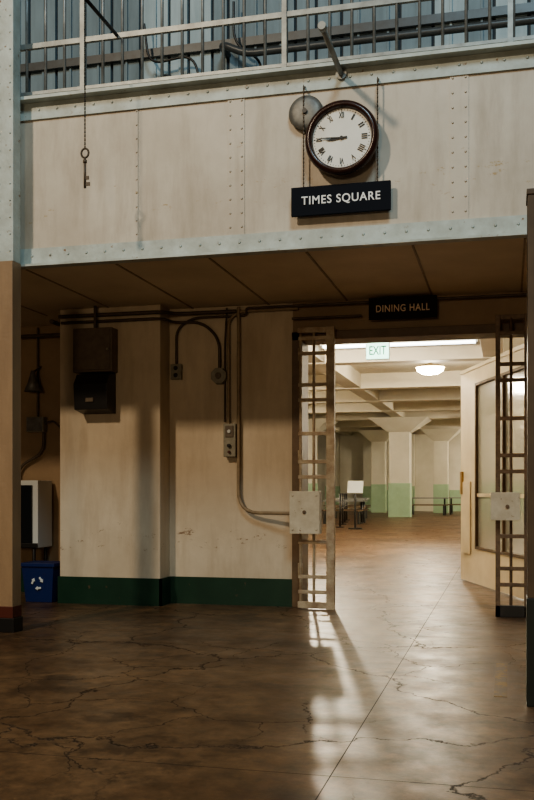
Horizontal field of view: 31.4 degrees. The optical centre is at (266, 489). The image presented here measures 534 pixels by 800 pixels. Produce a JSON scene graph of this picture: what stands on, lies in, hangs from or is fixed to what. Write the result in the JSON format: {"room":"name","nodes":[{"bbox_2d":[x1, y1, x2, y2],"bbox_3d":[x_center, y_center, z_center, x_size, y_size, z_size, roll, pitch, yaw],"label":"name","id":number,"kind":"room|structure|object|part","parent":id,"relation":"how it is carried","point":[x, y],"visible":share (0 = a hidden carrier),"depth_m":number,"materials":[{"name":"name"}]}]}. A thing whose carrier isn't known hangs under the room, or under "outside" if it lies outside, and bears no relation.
{"room":"prison interior","nodes":[
{"label":"prison interior","id":0,"kind":"room"},
{"bbox_2d":[21,325,59,567],"bbox_3d":[-4.592,-0.330,10.858,5.770,2.860,0.200,0,0,14],"label":"wall recess","id":1,"kind":"structure","parent":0,"point":[46,467],"depth_m":10.20,"materials":[{"name":"beige paint"}]},
{"bbox_2d":[24,366,41,391],"bbox_3d":[-2.463,-1.185,10.077,0.180,0.290,0.270,0,0,14],"label":"bell","id":2,"kind":"object","parent":1,"relation":"attached to","point":[32,385],"visible":1,"depth_m":9.99,"materials":[{"name":"metal"}]},
{"bbox_2d":[26,417,46,431],"bbox_3d":[-2.463,-0.700,10.159,0.200,0.160,0.108,0,0,14],"label":"junction box","id":3,"kind":"object","parent":1,"relation":"attached to","point":[33,424],"visible":1,"depth_m":10.11,"materials":[{"name":"metal"}]},
{"bbox_2d":[60,305,169,578],"bbox_3d":[-1.416,-0.330,9.528,1.040,2.860,0.820,0,0,14],"label":"pilaster","id":4,"kind":"object","parent":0,"point":[115,468],"depth_m":9.11,"materials":[{"name":"beige paint"}]},
{"bbox_2d":[170,303,292,578],"bbox_3d":[-0.320,-0.330,9.231,1.230,2.860,0.260,0,0,14],"label":"wall","id":5,"kind":"structure","parent":0,"point":[212,535],"depth_m":9.10,"materials":[{"name":"beige paint"}]},
{"bbox_2d":[21,568,291,606],"bbox_3d":[-3.613,0.970,10.079,8.050,0.260,0.840,0,0,14],"label":"baseboard","id":6,"kind":"structure","parent":5,"relation":"attached to","point":[171,589],"depth_m":9.10,"materials":[{"name":"green paint"}]},
{"bbox_2d":[170,364,182,379],"bbox_3d":[-0.878,-1.145,9.207,0.110,0.150,0.060,0,0,14],"label":"wall outlet","id":7,"kind":"object","parent":5,"relation":"attached to","point":[176,370],"depth_m":9.19,"materials":[{"name":"brown plastic"}]},
{"bbox_2d":[211,368,226,384],"bbox_3d":[-0.456,-1.090,9.081,0.157,0.157,0.094,0,0,14],"label":"box","id":8,"kind":"object","parent":5,"relation":"attached to","point":[218,375],"visible":1,"depth_m":9.05,"materials":[{"name":"grey metal"}]},
{"bbox_2d":[224,308,227,421],"bbox_3d":[-0.394,-1.195,9.084,0.038,1.090,0.018,0,0,14],"label":"conduit pipe","id":9,"kind":"object","parent":5,"relation":"attached to","point":[226,308],"visible":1,"depth_m":9.08,"materials":[{"name":"metal"}]},
{"bbox_2d":[224,424,236,456],"bbox_3d":[-0.348,-0.472,9.039,0.120,0.315,0.125,0,0,14],"label":"switch box","id":10,"kind":"object","parent":5,"relation":"attached to","point":[230,430],"visible":1,"depth_m":9.00,"materials":[{"name":"grey metal"}]},
{"bbox_2d":[227,307,297,423],"bbox_3d":[-0.045,-1.172,8.981,0.694,1.084,0.029,0,0,15],"label":"conduit pipe","id":11,"kind":"object","parent":5,"relation":"attached to","point":[285,308],"visible":1,"depth_m":9.05,"materials":[{"name":"metal"}]},
{"bbox_2d":[237,307,288,514],"bbox_3d":[-0.032,-0.754,8.892,0.587,1.972,0.033,0,0,30],"label":"conduit pipe","id":12,"kind":"object","parent":5,"relation":"attached to","point":[243,506],"visible":1,"depth_m":9.02,"materials":[{"name":"grey metal"}]},
{"bbox_2d":[289,326,334,609],"bbox_3d":[0.420,-0.200,8.722,0.395,2.600,0.227,0,0,14],"label":"gate","id":13,"kind":"object","parent":5,"relation":"attached to","point":[305,507],"visible":1,"depth_m":8.70,"materials":[{"name":"metal"}]},
{"bbox_2d":[292,323,523,606],"bbox_3d":[1.466,-0.190,8.768,2.460,2.580,0.320,0,0,14],"label":"trim","id":14,"kind":"structure","parent":5,"relation":"attached to","point":[482,331],"depth_m":8.90,"materials":[{"name":"brown metal"}]},
{"bbox_2d":[0,511,533,799],"bbox_3d":[2.752,1.200,21.069,15.400,0.200,58.200,0,0,14],"label":"floor","id":15,"kind":"structure","parent":0,"point":[387,693],"depth_m":5.19,"materials":[{"name":"concrete"}]},
{"bbox_2d":[0,0,22,632],"bbox_3d":[-2.015,-1.800,7.404,0.170,5.800,0.147,0,0,14],"label":"support post","id":16,"kind":"object","parent":15,"relation":"on","point":[11,618],"visible":1,"depth_m":7.35,"materials":[{"name":"beige paint"}]},
{"bbox_2d":[21,480,51,560],"bbox_3d":[-2.692,0.500,10.050,0.750,1.200,0.335,0,0,14],"label":"display cabinet","id":17,"kind":"object","parent":15,"relation":"on","point":[36,495],"visible":0.59,"depth_m":9.84,"materials":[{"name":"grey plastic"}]},
{"bbox_2d":[21,561,59,602],"bbox_3d":[-2.209,0.907,9.430,0.370,0.385,0.330,0,0,14],"label":"recycling bin","id":18,"kind":"object","parent":15,"relation":"on","point":[40,578],"visible":0.91,"depth_m":9.30,"materials":[{"name":"blue plastic"}]},
{"bbox_2d":[308,418,337,490],"bbox_3d":[1.617,-0.900,39.820,2.389,4.000,2.190,0,0,14],"label":"column","id":19,"kind":"structure","parent":15,"relation":"on","point":[320,424],"depth_m":39.34,"materials":[{"name":"beige paint"}]},
{"bbox_2d":[336,493,349,527],"bbox_3d":[2.514,0.600,31.134,0.258,1.000,6.919,0,0,6],"label":"railing","id":20,"kind":"object","parent":15,"relation":"on","point":[344,495],"visible":0.98,"depth_m":30.00,"materials":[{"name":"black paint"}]},
{"bbox_2d":[322,500,368,523],"bbox_3d":[2.563,0.715,31.328,1.400,0.770,1.440,0,0,14],"label":"dining table","id":21,"kind":"object","parent":15,"relation":"on","point":[361,513],"visible":0.56,"depth_m":30.98,"materials":[{"name":"brown wood"}]},
{"bbox_2d":[323,498,370,505],"bbox_3d":[3.414,0.715,40.397,1.800,0.770,1.440,0,0,14],"label":"dining table","id":22,"kind":"object","parent":15,"relation":"on","point":[325,498],"visible":0.18,"depth_m":39.90,"materials":[{"name":"brown wood"}]},
{"bbox_2d":[335,499,369,517],"bbox_3d":[3.111,0.715,36.347,1.500,0.770,1.440,0,0,14],"label":"dining table","id":23,"kind":"object","parent":15,"relation":"on","point":[364,506],"visible":0.3,"depth_m":36.16,"materials":[{"name":"brown wood"}]},
{"bbox_2d":[347,481,363,528],"bbox_3d":[2.477,0.421,26.708,0.440,1.358,0.395,0,0,14],"label":"sign stand","id":24,"kind":"object","parent":15,"relation":"on","point":[354,487],"visible":0.94,"depth_m":26.70,"materials":[{"name":"black paint"}]},
{"bbox_2d":[357,430,388,512],"bbox_3d":[5.493,-0.900,46.576,1.910,4.000,1.750,0,0,14],"label":"column","id":25,"kind":"structure","parent":15,"relation":"on","point":[378,439],"depth_m":46.23,"materials":[{"name":"beige paint"}]},
{"bbox_2d":[368,417,431,516],"bbox_3d":[5.447,-0.900,38.851,2.389,4.000,2.190,0,0,14],"label":"column","id":26,"kind":"structure","parent":15,"relation":"on","point":[400,429],"depth_m":38.41,"materials":[{"name":"beige paint"}]},
{"bbox_2d":[412,497,449,514],"bbox_3d":[7.129,0.715,42.035,1.800,0.770,1.440,0,0,14],"label":"dining table","id":27,"kind":"object","parent":15,"relation":"on","point":[444,505],"visible":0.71,"depth_m":41.80,"materials":[{"name":"brown wood"}]},
{"bbox_2d":[420,428,460,512],"bbox_3d":[8.402,-0.900,45.840,1.910,4.000,1.750,0,0,14],"label":"column","id":28,"kind":"structure","parent":15,"relation":"on","point":[441,438],"depth_m":45.48,"materials":[{"name":"beige paint"}]},
{"bbox_2d":[449,497,460,514],"bbox_3d":[9.242,0.715,43.048,2.200,0.770,1.440,0,0,14],"label":"dining table","id":29,"kind":"object","parent":15,"relation":"on","point":[451,504],"visible":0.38,"depth_m":42.91,"materials":[{"name":"brown wood"}]},
{"bbox_2d":[491,313,526,617],"bbox_3d":[2.087,-0.210,8.175,0.315,2.620,0.185,0,0,14],"label":"gate","id":30,"kind":"object","parent":15,"relation":"on","point":[504,505],"visible":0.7,"depth_m":8.22,"materials":[{"name":"metal"}]},
{"bbox_2d":[526,188,533,706],"bbox_3d":[1.445,-0.215,4.895,0.210,2.630,0.210,0,0,14],"label":"column","id":31,"kind":"structure","parent":15,"relation":"on","point":[530,191],"depth_m":4.82,"materials":[{"name":"black"}]},
{"bbox_2d":[21,238,526,326],"bbox_3d":[-0.415,-1.786,8.551,15.000,0.067,2.625,0,0,14],"label":"ceiling soffit","id":32,"kind":"structure","parent":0,"point":[485,266],"depth_m":7.87,"materials":[{"name":"paint"}]},
{"bbox_2d":[21,319,59,337],"bbox_3d":[-2.817,-1.640,9.821,1.720,0.040,0.780,0,0,14],"label":"conduit pipe","id":33,"kind":"object","parent":32,"relation":"attached to","point":[51,321],"visible":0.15,"depth_m":10.06,"materials":[{"name":"brown metal"}]},
{"bbox_2d":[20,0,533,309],"bbox_3d":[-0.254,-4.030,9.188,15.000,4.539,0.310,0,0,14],"label":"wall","id":34,"kind":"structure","parent":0,"point":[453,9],"depth_m":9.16,"materials":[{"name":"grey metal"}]},
{"bbox_2d":[21,432,44,469],"bbox_3d":[-2.530,-0.215,10.182,0.332,0.830,0.032,0,0,14],"label":"conduit pipe","id":35,"kind":"object","parent":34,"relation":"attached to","point":[43,433],"visible":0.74,"depth_m":10.15,"materials":[{"name":"grey metal"}]},
{"bbox_2d":[37,327,38,416],"bbox_3d":[-2.457,-1.260,10.184,0.024,0.960,0.024,0,0,14],"label":"conduit pipe","id":36,"kind":"object","parent":34,"relation":"attached to","point":[37,327],"visible":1,"depth_m":10.18,"materials":[{"name":"grey metal"}]},
{"bbox_2d":[45,420,59,427],"bbox_3d":[-2.258,-0.472,10.123,0.264,0.544,0.020,0,0,14],"label":"conduit pipe","id":37,"kind":"object","parent":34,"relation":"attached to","point":[56,423],"visible":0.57,"depth_m":10.12,"materials":[{"name":"black metal"}]},
{"bbox_2d":[73,306,117,413],"bbox_3d":[-1.650,-1.245,9.051,0.400,1.029,0.220,0,0,14],"label":"electrical panel","id":38,"kind":"object","parent":34,"relation":"attached to","point":[95,350],"visible":1,"depth_m":8.99,"materials":[{"name":"black metal"}]},
{"bbox_2d":[60,317,220,367],"bbox_3d":[-1.223,-1.402,9.093,1.565,0.464,0.231,0,0,2],"label":"conduit pipe","id":39,"kind":"object","parent":34,"relation":"attached to","point":[149,318],"visible":1,"depth_m":9.09,"materials":[{"name":"metal"}]},
{"bbox_2d":[58,309,236,318],"bbox_3d":[-1.160,-1.690,9.078,1.741,0.056,0.222,0,0,3],"label":"conduit pipe","id":40,"kind":"object","parent":34,"relation":"attached to","point":[230,310],"visible":1,"depth_m":9.07,"materials":[{"name":"beige metal"}]},
{"bbox_2d":[292,314,360,319],"bbox_3d":[0.549,-1.600,8.794,0.650,0.024,0.024,0,0,14],"label":"conduit pipe","id":41,"kind":"object","parent":34,"relation":"attached to","point":[356,315],"visible":1,"depth_m":8.79,"materials":[{"name":"brown metal"}]},
{"bbox_2d":[175,293,526,363],"bbox_3d":[0.908,-1.476,8.729,3.722,0.512,0.074,0,0,14],"label":"conduit pipe","id":42,"kind":"object","parent":34,"relation":"attached to","point":[518,294],"visible":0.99,"depth_m":8.84,"materials":[{"name":"metal"}]},
{"bbox_2d":[219,16,533,58],"bbox_3d":[3.257,-4.110,8.050,7.635,0.190,0.275,0,0,14],"label":"pipe","id":43,"kind":"object","parent":34,"relation":"attached to","point":[527,20],"visible":0.83,"depth_m":8.49,"materials":[{"name":"metal"}]},
{"bbox_2d":[460,344,523,598],"bbox_3d":[2.491,-0.180,10.114,0.085,2.520,2.916,0,0,-4],"label":"door","id":44,"kind":"structure","parent":34,"relation":"in","point":[477,474],"depth_m":10.56,"materials":[{"name":"beige paint"}]},
{"bbox_2d":[317,432,460,510],"bbox_3d":[9.813,-1.100,48.974,15.000,4.400,0.630,0,0,14],"label":"wall","id":45,"kind":"structure","parent":0,"point":[352,452],"depth_m":49.83,"materials":[{"name":"beige paint"}]},
{"bbox_2d":[293,292,526,331],"bbox_3d":[1.468,-1.620,8.778,2.460,0.280,0.260,0,0,14],"label":"lintel","id":46,"kind":"object","parent":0,"point":[473,311],"depth_m":8.62,"materials":[{"name":"brown metal"}]},
{"bbox_2d":[369,295,436,319],"bbox_3d":[1.237,-1.643,8.617,0.610,0.195,0.164,0,0,14],"label":"sign","id":47,"kind":"object","parent":46,"relation":"attached to","point":[425,306],"visible":1,"depth_m":8.54,"materials":[{"name":"black"}]},
{"bbox_2d":[308,337,523,434],"bbox_3d":[4.838,-3.190,29.309,15.400,0.620,41.200,0,0,14],"label":"ceiling","id":48,"kind":"structure","parent":0,"point":[365,389],"depth_m":26.79,"materials":[{"name":"beige paint"}]},
{"bbox_2d":[335,343,365,348],"label":"fluorescent light fixture","id":49,"kind":"object","parent":48,"relation":"attached to","point":[360,345],"depth_m":20.54,"materials":[{"name":"grey plastic"}]},
{"bbox_2d":[366,342,389,359],"bbox_3d":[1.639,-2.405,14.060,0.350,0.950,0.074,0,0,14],"label":"exit sign","id":50,"kind":"object","parent":48,"relation":"hanging from","point":[374,351],"visible":0.88,"depth_m":14.03,"materials":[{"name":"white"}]},
{"bbox_2d":[416,362,444,374],"bbox_3d":[3.991,-3.055,23.231,0.720,0.490,0.720,0,0,14],"label":"ceiling lamp","id":51,"kind":"object","parent":48,"relation":"attached to","point":[430,368],"depth_m":23.00,"materials":[{"name":"white glass"}]},
{"bbox_2d":[390,339,477,346],"label":"fluorescent light fixture","id":52,"kind":"object","parent":48,"relation":"attached to","point":[437,342],"depth_m":20.10,"materials":[{"name":"grey plastic"}]},
{"bbox_3d":[-0.508,-2.850,8.182,15.000,0.100,1.865,0,0,14],"label":"floor","id":53,"kind":"structure","parent":0,"visible":0},
{"bbox_2d":[144,23,198,72],"bbox_3d":[-0.910,-3.701,9.101,0.594,1.602,0.024,0,0,14],"label":"cable loop","id":54,"kind":"object","parent":53,"relation":"on","point":[145,37],"visible":0.41,"depth_m":9.11,"materials":[{"name":"black rubber"}]},
{"bbox_2d":[232,1,261,65],"bbox_3d":[-0.234,-3.750,8.930,0.389,1.700,0.024,0,0,14],"label":"cable loop","id":55,"kind":"object","parent":53,"relation":"on","point":[233,2],"visible":0.29,"depth_m":8.94,"materials":[{"name":"black rubber"}]},
{"bbox_2d":[20,39,533,269],"bbox_3d":[-0.756,-2.420,7.215,15.005,1.330,0.118,0,0,14],"label":"gallery girder","id":56,"kind":"object","parent":53,"relation":"attached to","point":[203,166],"visible":1,"depth_m":7.07,"materials":[{"name":"beige metal"}]},
{"bbox_2d":[80,0,117,187],"bbox_3d":[-1.237,-2.847,7.049,0.072,1.374,0.620,0,0,14],"label":"key","id":57,"kind":"object","parent":56,"relation":"hanging from","point":[88,2],"visible":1,"depth_m":6.79,"materials":[{"name":"black paint"}]},
{"bbox_2d":[20,0,533,96],"bbox_3d":[-0.741,-3.803,7.264,15.000,1.434,0.050,0,0,14],"label":"gallery railing","id":58,"kind":"object","parent":56,"relation":"on","point":[285,14],"depth_m":7.14,"materials":[{"name":"grey metal"}]},
{"bbox_2d":[289,95,321,129],"bbox_3d":[0.283,-2.760,6.947,0.256,0.256,0.088,0,0,14],"label":"bell","id":59,"kind":"object","parent":56,"relation":"attached to","point":[312,104],"visible":0.86,"depth_m":6.93,"materials":[{"name":"metal"}]},
{"bbox_2d":[318,21,346,79],"bbox_3d":[0.448,-3.020,6.540,0.078,0.078,0.761,0,0,14],"label":"pipe","id":60,"kind":"object","parent":56,"relation":"attached to","point":[341,73],"visible":1,"depth_m":6.52,"materials":[{"name":"metal"}]},
{"bbox_2d":[291,77,390,216],"bbox_3d":[0.535,-2.480,6.876,0.725,0.970,0.072,0,0,14],"label":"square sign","id":61,"kind":"object","parent":56,"relation":"hanging from","point":[373,196],"visible":0.96,"depth_m":6.84,"materials":[{"name":"black metal"}]},
{"bbox_3d":[0.273,-2.582,6.949,0.010,0.765,0.059,0,0,14],"label":"hanger chain","id":62,"kind":"part","parent":61,"relation":"part of","materials":[{"name":"black metal"}]},
{"bbox_3d":[0.796,-2.582,6.816,0.010,0.765,0.059,0,0,14],"label":"hanger chain","id":63,"kind":"part","parent":61,"relation":"part of","materials":[{"name":"black metal"}]},
{"bbox_2d":[305,100,378,175],"bbox_3d":[0.542,-2.520,6.832,0.536,0.536,0.148,0,0,14],"label":"wall clock","id":64,"kind":"object","parent":56,"relation":"attached to","point":[342,136],"visible":1,"depth_m":6.79,"materials":[{"name":"brown wood"}]}
]}

